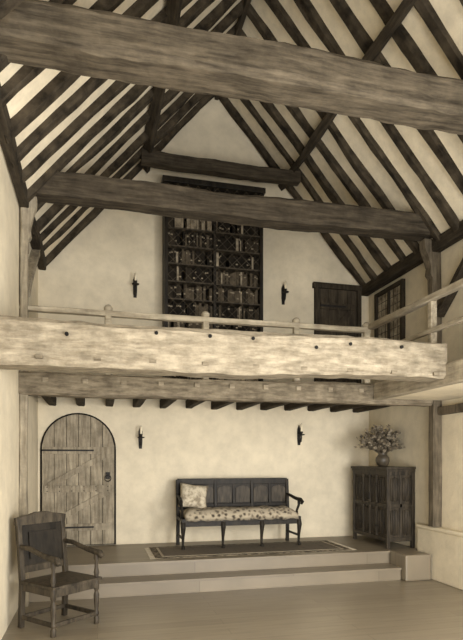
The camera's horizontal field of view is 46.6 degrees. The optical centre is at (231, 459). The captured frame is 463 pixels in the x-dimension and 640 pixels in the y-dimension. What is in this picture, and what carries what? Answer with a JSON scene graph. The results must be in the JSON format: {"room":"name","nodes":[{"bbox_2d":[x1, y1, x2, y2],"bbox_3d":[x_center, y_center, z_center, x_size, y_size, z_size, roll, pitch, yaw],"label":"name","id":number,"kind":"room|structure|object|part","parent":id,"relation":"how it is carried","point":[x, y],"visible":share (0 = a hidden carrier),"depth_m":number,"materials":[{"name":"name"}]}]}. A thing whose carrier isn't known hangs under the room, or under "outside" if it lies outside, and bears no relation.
{"room":"medieval great hall","nodes":[
{"label":"medieval great hall","id":0,"kind":"room"},
{"bbox_2d":[0,148,37,639],"bbox_3d":[-1.701,-0.589,2.771,0.300,4.378,10.200,0,0,-14],"label":"wall","id":1,"kind":"structure","parent":0,"point":[9,208],"depth_m":5.30,"materials":[{"name":"paint"}]},
{"bbox_2d":[0,315,446,382],"bbox_3d":[0.072,-0.990,5.064,4.250,0.429,0.370,0,0,-14],"label":"cross beam","id":2,"kind":"structure","parent":1,"relation":"attached to","point":[27,344],"depth_m":4.84,"materials":[{"name":"brown wood"}]},
{"bbox_2d":[0,83,45,269],"bbox_3d":[-1.494,-2.817,2.817,0.129,0.184,10.190,0,0,-14],"label":"beam","id":3,"kind":"structure","parent":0,"point":[9,150],"depth_m":5.12,"materials":[{"name":"brown wood"}]},
{"bbox_3d":[-1.494,-2.817,2.817,0.129,0.184,10.190,0,0,-14],"label":"plate","id":4,"kind":"part","parent":3,"relation":"part of","materials":[{"name":"brown wood"}]},
{"bbox_2d":[0,0,462,134],"bbox_3d":[0.763,-3.046,4.361,5.250,0.345,0.368,0,0,-14],"label":"tie beam","id":5,"kind":"structure","parent":3,"relation":"on","point":[72,39],"depth_m":4.05,"materials":[{"name":"brown wood"}]},
{"bbox_2d":[35,171,431,240],"bbox_3d":[0.228,-3.027,6.504,5.250,0.326,0.315,0,0,-14],"label":"tie beam","id":6,"kind":"structure","parent":3,"relation":"on","point":[63,188],"depth_m":6.35,"materials":[{"name":"brown wood"}]},
{"bbox_2d":[19,197,36,606],"bbox_3d":[-2.236,-0.650,5.911,0.190,4.500,0.120,0,0,-14],"label":"wall post","id":7,"kind":"object","parent":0,"point":[27,215],"depth_m":5.86,"materials":[{"name":"brown wood"}]},
{"bbox_2d":[28,249,39,296],"bbox_3d":[-2.422,-2.271,6.482,0.133,0.912,1.100,0,0,-14],"label":"brace","id":8,"kind":"object","parent":7,"relation":"attached to","point":[34,256],"depth_m":6.59,"materials":[{"name":"brown wood"}]},
{"bbox_2d":[19,304,370,383],"bbox_3d":[-0.272,-1.362,6.425,4.240,0.825,0.100,0,0,-14],"label":"gallery railing","id":9,"kind":"object","parent":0,"point":[108,312],"depth_m":6.37,"materials":[{"name":"brown wood"}]},
{"bbox_2d":[38,97,368,545],"bbox_3d":[-0.278,-2.220,8.536,5.850,7.840,0.300,0,0,-14],"label":"wall","id":10,"kind":"structure","parent":0,"point":[97,269],"depth_m":8.34,"materials":[{"name":"paint"}]},
{"bbox_2d":[40,413,115,545],"bbox_3d":[-2.239,0.282,7.886,1.070,1.945,0.011,0,0,-14],"label":"frame reveal","id":11,"kind":"object","parent":10,"relation":"attached to","point":[104,424],"visible":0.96,"depth_m":7.92,"materials":[{"name":"black wood"}]},
{"bbox_2d":[42,414,113,544],"bbox_3d":[-2.234,0.288,7.864,1.014,1.905,0.032,0,0,-14],"label":"planks","id":12,"kind":"object","parent":10,"relation":"attached to","point":[53,465],"visible":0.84,"depth_m":7.86,"materials":[{"name":"brown wood"}]},
{"bbox_2d":[42,449,110,528],"bbox_3d":[-2.243,0.420,7.821,0.971,1.144,0.046,0,0,-14],"label":"ironwork","id":13,"kind":"object","parent":12,"relation":"attached to","point":[107,476],"visible":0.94,"depth_m":7.81,"materials":[{"name":"metal"}]},
{"bbox_2d":[44,447,111,530],"bbox_3d":[-2.227,0.420,7.836,0.950,1.220,0.024,0,0,-14],"label":"ledge","id":14,"kind":"object","parent":12,"relation":"attached to","point":[104,451],"visible":0.8,"depth_m":7.84,"materials":[{"name":"brown wood"}]},
{"bbox_2d":[132,272,138,297],"bbox_3d":[-1.429,-2.612,8.005,0.110,0.345,0.173,0,0,-14],"label":"wall sconce","id":15,"kind":"object","parent":10,"relation":"attached to","point":[135,284],"visible":1,"depth_m":8.02,"materials":[{"name":"metal"}]},
{"bbox_2d":[138,426,144,448],"bbox_3d":[-1.351,-0.343,8.024,0.110,0.345,0.173,0,0,-14],"label":"wall sconce","id":16,"kind":"object","parent":10,"relation":"attached to","point":[140,432],"visible":1,"depth_m":8.04,"materials":[{"name":"metal"}]},
{"bbox_2d":[41,396,389,412],"bbox_3d":[-0.049,-0.857,7.516,4.917,0.151,1.770,0,0,-14],"label":"joist","id":17,"kind":"object","parent":10,"relation":"attached to","point":[51,401],"visible":0.31,"depth_m":7.99,"materials":[{"name":"brown wood"}]},
{"bbox_2d":[281,281,288,304],"bbox_3d":[0.851,-2.672,8.573,0.110,0.345,0.173,0,0,-14],"label":"wall sconce","id":18,"kind":"object","parent":10,"relation":"attached to","point":[284,291],"visible":1,"depth_m":8.64,"materials":[{"name":"metal"}]},
{"bbox_2d":[297,423,304,444],"bbox_3d":[1.113,-0.412,8.639,0.110,0.345,0.173,0,0,-14],"label":"wall sconce","id":19,"kind":"object","parent":10,"relation":"attached to","point":[300,434],"visible":1,"depth_m":8.70,"materials":[{"name":"metal"}]},
{"bbox_2d":[312,282,361,382],"bbox_3d":[1.752,-1.930,8.848,0.880,1.920,0.075,0,0,-14],"label":"frame","id":20,"kind":"object","parent":10,"relation":"attached to","point":[316,285],"visible":0.6,"depth_m":8.83,"materials":[{"name":"brown wood"}]},
{"bbox_2d":[319,288,355,382],"bbox_3d":[1.749,-1.885,8.858,0.674,1.830,0.045,0,0,-14],"label":"planks","id":21,"kind":"object","parent":10,"relation":"attached to","point":[337,316],"visible":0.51,"depth_m":8.85,"materials":[{"name":"brown wood"}]},
{"bbox_2d":[320,304,353,381],"bbox_3d":[1.734,-1.895,8.837,0.600,1.280,0.028,0,0,-14],"label":"ironwork","id":22,"kind":"object","parent":21,"relation":"attached to","point":[320,304],"visible":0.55,"depth_m":8.80,"materials":[{"name":"metal"}]},
{"bbox_2d":[18,371,432,406],"bbox_3d":[0.140,-0.844,6.526,5.090,0.281,0.237,0,0,-14],"label":"beam","id":23,"kind":"structure","parent":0,"point":[33,383],"depth_m":6.31,"materials":[{"name":"brown wood"}]},
{"bbox_2d":[0,0,462,291],"bbox_3d":[0.992,-4.147,3.442,5.950,3.586,10.200,0,0,-14],"label":"ceiling","id":24,"kind":"structure","parent":0,"point":[450,12],"depth_m":6.37,"materials":[{"name":"paint"}]},
{"bbox_2d":[0,0,462,287],"bbox_3d":[0.939,-4.261,3.662,5.318,3.089,9.755,0,0,-14],"label":"rafters","id":25,"kind":"object","parent":24,"relation":"attached to","point":[62,81],"visible":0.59,"depth_m":6.38,"materials":[{"name":"brown wood"}]},
{"bbox_2d":[143,0,182,172],"bbox_3d":[-0.063,-4.380,3.174,0.185,0.171,10.190,0,0,-14],"label":"purlin","id":26,"kind":"object","parent":25,"relation":"attached to","point":[173,7],"visible":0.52,"depth_m":6.58,"materials":[{"name":"brown wood"}]},
{"bbox_2d":[141,148,300,185],"bbox_3d":[-0.127,-4.288,7.930,2.382,0.211,0.170,0,0,-14],"label":"beam","id":27,"kind":"structure","parent":25,"relation":"attached to","point":[155,159],"depth_m":7.86,"materials":[{"name":"brown wood"}]},
{"bbox_2d":[215,0,251,99],"bbox_3d":[0.993,-5.660,3.437,0.074,0.142,10.190,0,0,-14],"label":"ridge beam","id":28,"kind":"structure","parent":25,"relation":"attached to","point":[241,19],"depth_m":6.88,"materials":[{"name":"brown wood"}]},
{"bbox_2d":[278,0,416,190],"bbox_3d":[2.045,-4.391,3.700,0.181,0.191,10.190,0,0,-14],"label":"purlin","id":29,"kind":"object","parent":25,"relation":"attached to","point":[404,8],"visible":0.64,"depth_m":5.74,"materials":[{"name":"brown wood"}]},
{"bbox_2d":[1,579,462,639],"bbox_3d":[0.955,1.675,3.588,5.850,0.150,10.500,0,0,-14],"label":"floor","id":30,"kind":"structure","parent":0,"point":[431,609],"depth_m":5.54,"materials":[{"name":"brown wood"}]},
{"bbox_2d":[14,511,103,637],"bbox_3d":[-1.657,1.057,5.198,0.665,1.086,0.570,0,0,35],"label":"armchair","id":31,"kind":"object","parent":30,"relation":"on","point":[41,541],"visible":1,"depth_m":5.22,"materials":[{"name":"brown wood"}]},
{"bbox_3d":[-1.877,0.819,5.352,0.071,0.400,0.460,0,0,35],"label":"panel","id":32,"kind":"part","parent":31,"relation":"part of","materials":[{"name":"brown wood"}]},
{"bbox_2d":[29,535,416,601],"bbox_3d":[-0.022,1.429,7.509,5.244,0.339,1.812,0,0,-14],"label":"steps","id":33,"kind":"structure","parent":30,"relation":"on","point":[125,570],"depth_m":6.88,"materials":[{"name":"beige wood"}]},
{"bbox_2d":[176,478,303,549],"bbox_3d":[0.100,0.769,7.949,1.855,0.980,0.638,0,0,-14],"label":"bench","id":34,"kind":"object","parent":33,"relation":"on","point":[223,502],"visible":1,"depth_m":7.94,"materials":[{"name":"brown wood"}]},
{"bbox_2d":[178,482,207,507],"bbox_3d":[-0.555,0.529,7.849,0.467,0.404,0.197,0,0,-14],"label":"pillow","id":35,"kind":"object","parent":34,"relation":"on","point":[193,496],"depth_m":7.79,"materials":[{"name":"fabric"}]},
{"bbox_2d":[180,505,298,521],"bbox_3d":[0.110,0.775,7.907,1.660,0.183,0.553,0,0,-14],"label":"seat cushion","id":36,"kind":"object","parent":34,"relation":"on","point":[193,513],"depth_m":7.72,"materials":[{"name":"beige fabric"}]},
{"bbox_2d":[144,540,355,558],"bbox_3d":[0.252,1.252,7.607,2.870,0.013,0.880,0,0,-14],"label":"patterned rug","id":37,"kind":"object","parent":33,"relation":"on","point":[306,546],"visible":1,"depth_m":7.49,"materials":[{"name":"brown fabric"}]},
{"bbox_2d":[351,466,415,548],"bbox_3d":[2.271,0.678,8.152,0.465,1.160,1.110,0,0,-14],"label":"base cabinet","id":38,"kind":"object","parent":33,"relation":"on","point":[383,497],"visible":1,"depth_m":7.70,"materials":[{"name":"brown wood"}]},
{"bbox_2d":[354,424,404,466],"bbox_3d":[2.181,-0.222,8.053,0.619,0.638,0.742,0,0,-14],"label":"flower vase","id":39,"kind":"object","parent":38,"relation":"on","point":[376,441],"visible":1,"depth_m":7.99,"materials":[{"name":"green plant"}]},
{"bbox_3d":[2.265,-0.003,8.068,0.210,0.200,0.210,0,0,-14],"label":"pot","id":40,"kind":"part","parent":39,"relation":"part of","materials":[{"name":"ceramic"}]},
{"bbox_2d":[390,550,430,580],"bbox_3d":[2.425,1.427,7.304,0.380,0.344,0.400,0,0,-14],"label":"step block","id":41,"kind":"object","parent":30,"relation":"on","point":[415,565],"visible":0.89,"depth_m":7.13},
{"bbox_2d":[362,220,462,295],"bbox_3d":[3.454,-2.818,4.051,0.167,0.189,10.190,0,0,-14],"label":"beam","id":42,"kind":"structure","parent":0,"point":[448,238],"depth_m":7.63,"materials":[{"name":"brown wood"}]},
{"bbox_3d":[3.454,-2.818,4.051,0.167,0.189,10.190,0,0,-14],"label":"plate","id":43,"kind":"part","parent":42,"relation":"part of","materials":[{"name":"brown wood"}]},
{"bbox_2d":[369,239,462,547],"bbox_3d":[3.684,-0.589,4.114,0.300,4.378,10.200,0,0,-14],"label":"wall","id":44,"kind":"structure","parent":0,"point":[412,422],"depth_m":7.47,"materials":[{"name":"paint"}]},
{"bbox_2d":[378,285,399,339],"bbox_3d":[2.461,-2.135,8.343,0.024,0.970,0.700,0,0,-14],"label":"pane","id":45,"kind":"object","parent":44,"relation":"attached to","point":[381,299],"depth_m":8.29,"materials":[{"name":"clear glass"}]},
{"bbox_3d":[2.451,-2.135,8.341,0.004,0.970,0.700,0,0,-14],"label":"lead glazing strips","id":46,"kind":"part","parent":45,"relation":"part of","materials":[{"name":"grey metal"}]},
{"bbox_2d":[374,278,404,339],"bbox_3d":[2.438,-2.130,8.338,0.070,1.100,0.860,0,0,-14],"label":"frame","id":47,"kind":"object","parent":44,"relation":"attached to","point":[401,282],"visible":0.47,"depth_m":8.30,"materials":[{"name":"brown wood"}]},
{"bbox_2d":[416,524,462,589],"bbox_3d":[3.190,1.245,5.268,0.099,0.710,4.680,0,0,-14],"label":"trim","id":48,"kind":"structure","parent":44,"relation":"attached to","point":[444,545],"depth_m":6.95,"materials":[{"name":"paint"}]},
{"bbox_2d":[438,403,462,414],"bbox_3d":[3.257,-0.650,5.038,0.086,0.122,4.200,0,0,-14],"label":"wall rail","id":49,"kind":"object","parent":44,"relation":"attached to","point":[456,408],"depth_m":6.81,"materials":[{"name":"brown wood"}]},
{"bbox_2d":[374,358,462,399],"bbox_3d":[2.295,-0.870,5.097,0.129,0.228,3.580,0,0,-14],"label":"beam","id":50,"kind":"structure","parent":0,"point":[384,389],"depth_m":5.96,"materials":[{"name":"brown wood"}]},
{"bbox_2d":[368,278,462,342],"bbox_3d":[2.240,-1.361,5.124,0.115,0.762,3.660,0,0,-14],"label":"gallery railing","id":51,"kind":"object","parent":50,"relation":"on","point":[430,300],"depth_m":5.65,"materials":[{"name":"brown wood"}]},
{"bbox_2d":[388,383,462,400],"bbox_3d":[2.798,-0.840,5.222,0.877,0.120,3.580,0,0,-14],"label":"soffit","id":52,"kind":"structure","parent":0,"point":[454,391],"depth_m":6.41,"materials":[{"name":"beige paint"}]},
{"bbox_2d":[419,238,441,526],"bbox_3d":[2.640,-1.010,7.132,0.265,3.780,0.150,0,0,-14],"label":"wall post","id":53,"kind":"object","parent":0,"point":[432,260],"depth_m":7.09,"materials":[{"name":"brown wood"}]},
{"bbox_2d":[437,258,462,316],"bbox_3d":[2.829,-2.300,6.634,0.146,0.856,0.948,0,0,-14],"label":"brace","id":54,"kind":"object","parent":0,"point":[445,302],"depth_m":6.86,"materials":[{"name":"brown wood"}]},
{"bbox_3d":[0.436,-0.950,5.672,5.244,0.040,5.597,0,0,-14],"label":"floor","id":55,"kind":"structure","parent":0,"visible":0},
{"bbox_2d":[161,175,265,380],"bbox_3d":[-0.277,-2.576,8.221,1.580,3.208,0.308,0,0,-14],"label":"bookcase","id":56,"kind":"object","parent":55,"relation":"on","point":[213,186],"visible":0.34,"depth_m":8.11,"materials":[{"name":"brown wood"}]},
{"bbox_2d":[168,217,258,380],"bbox_3d":[-0.282,-2.513,8.232,1.409,2.844,0.225,0,0,-14],"label":"books","id":57,"kind":"object","parent":56,"relation":"in","point":[195,292],"visible":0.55,"depth_m":8.13,"materials":[{"name":"multicoloured paper"}]}
]}

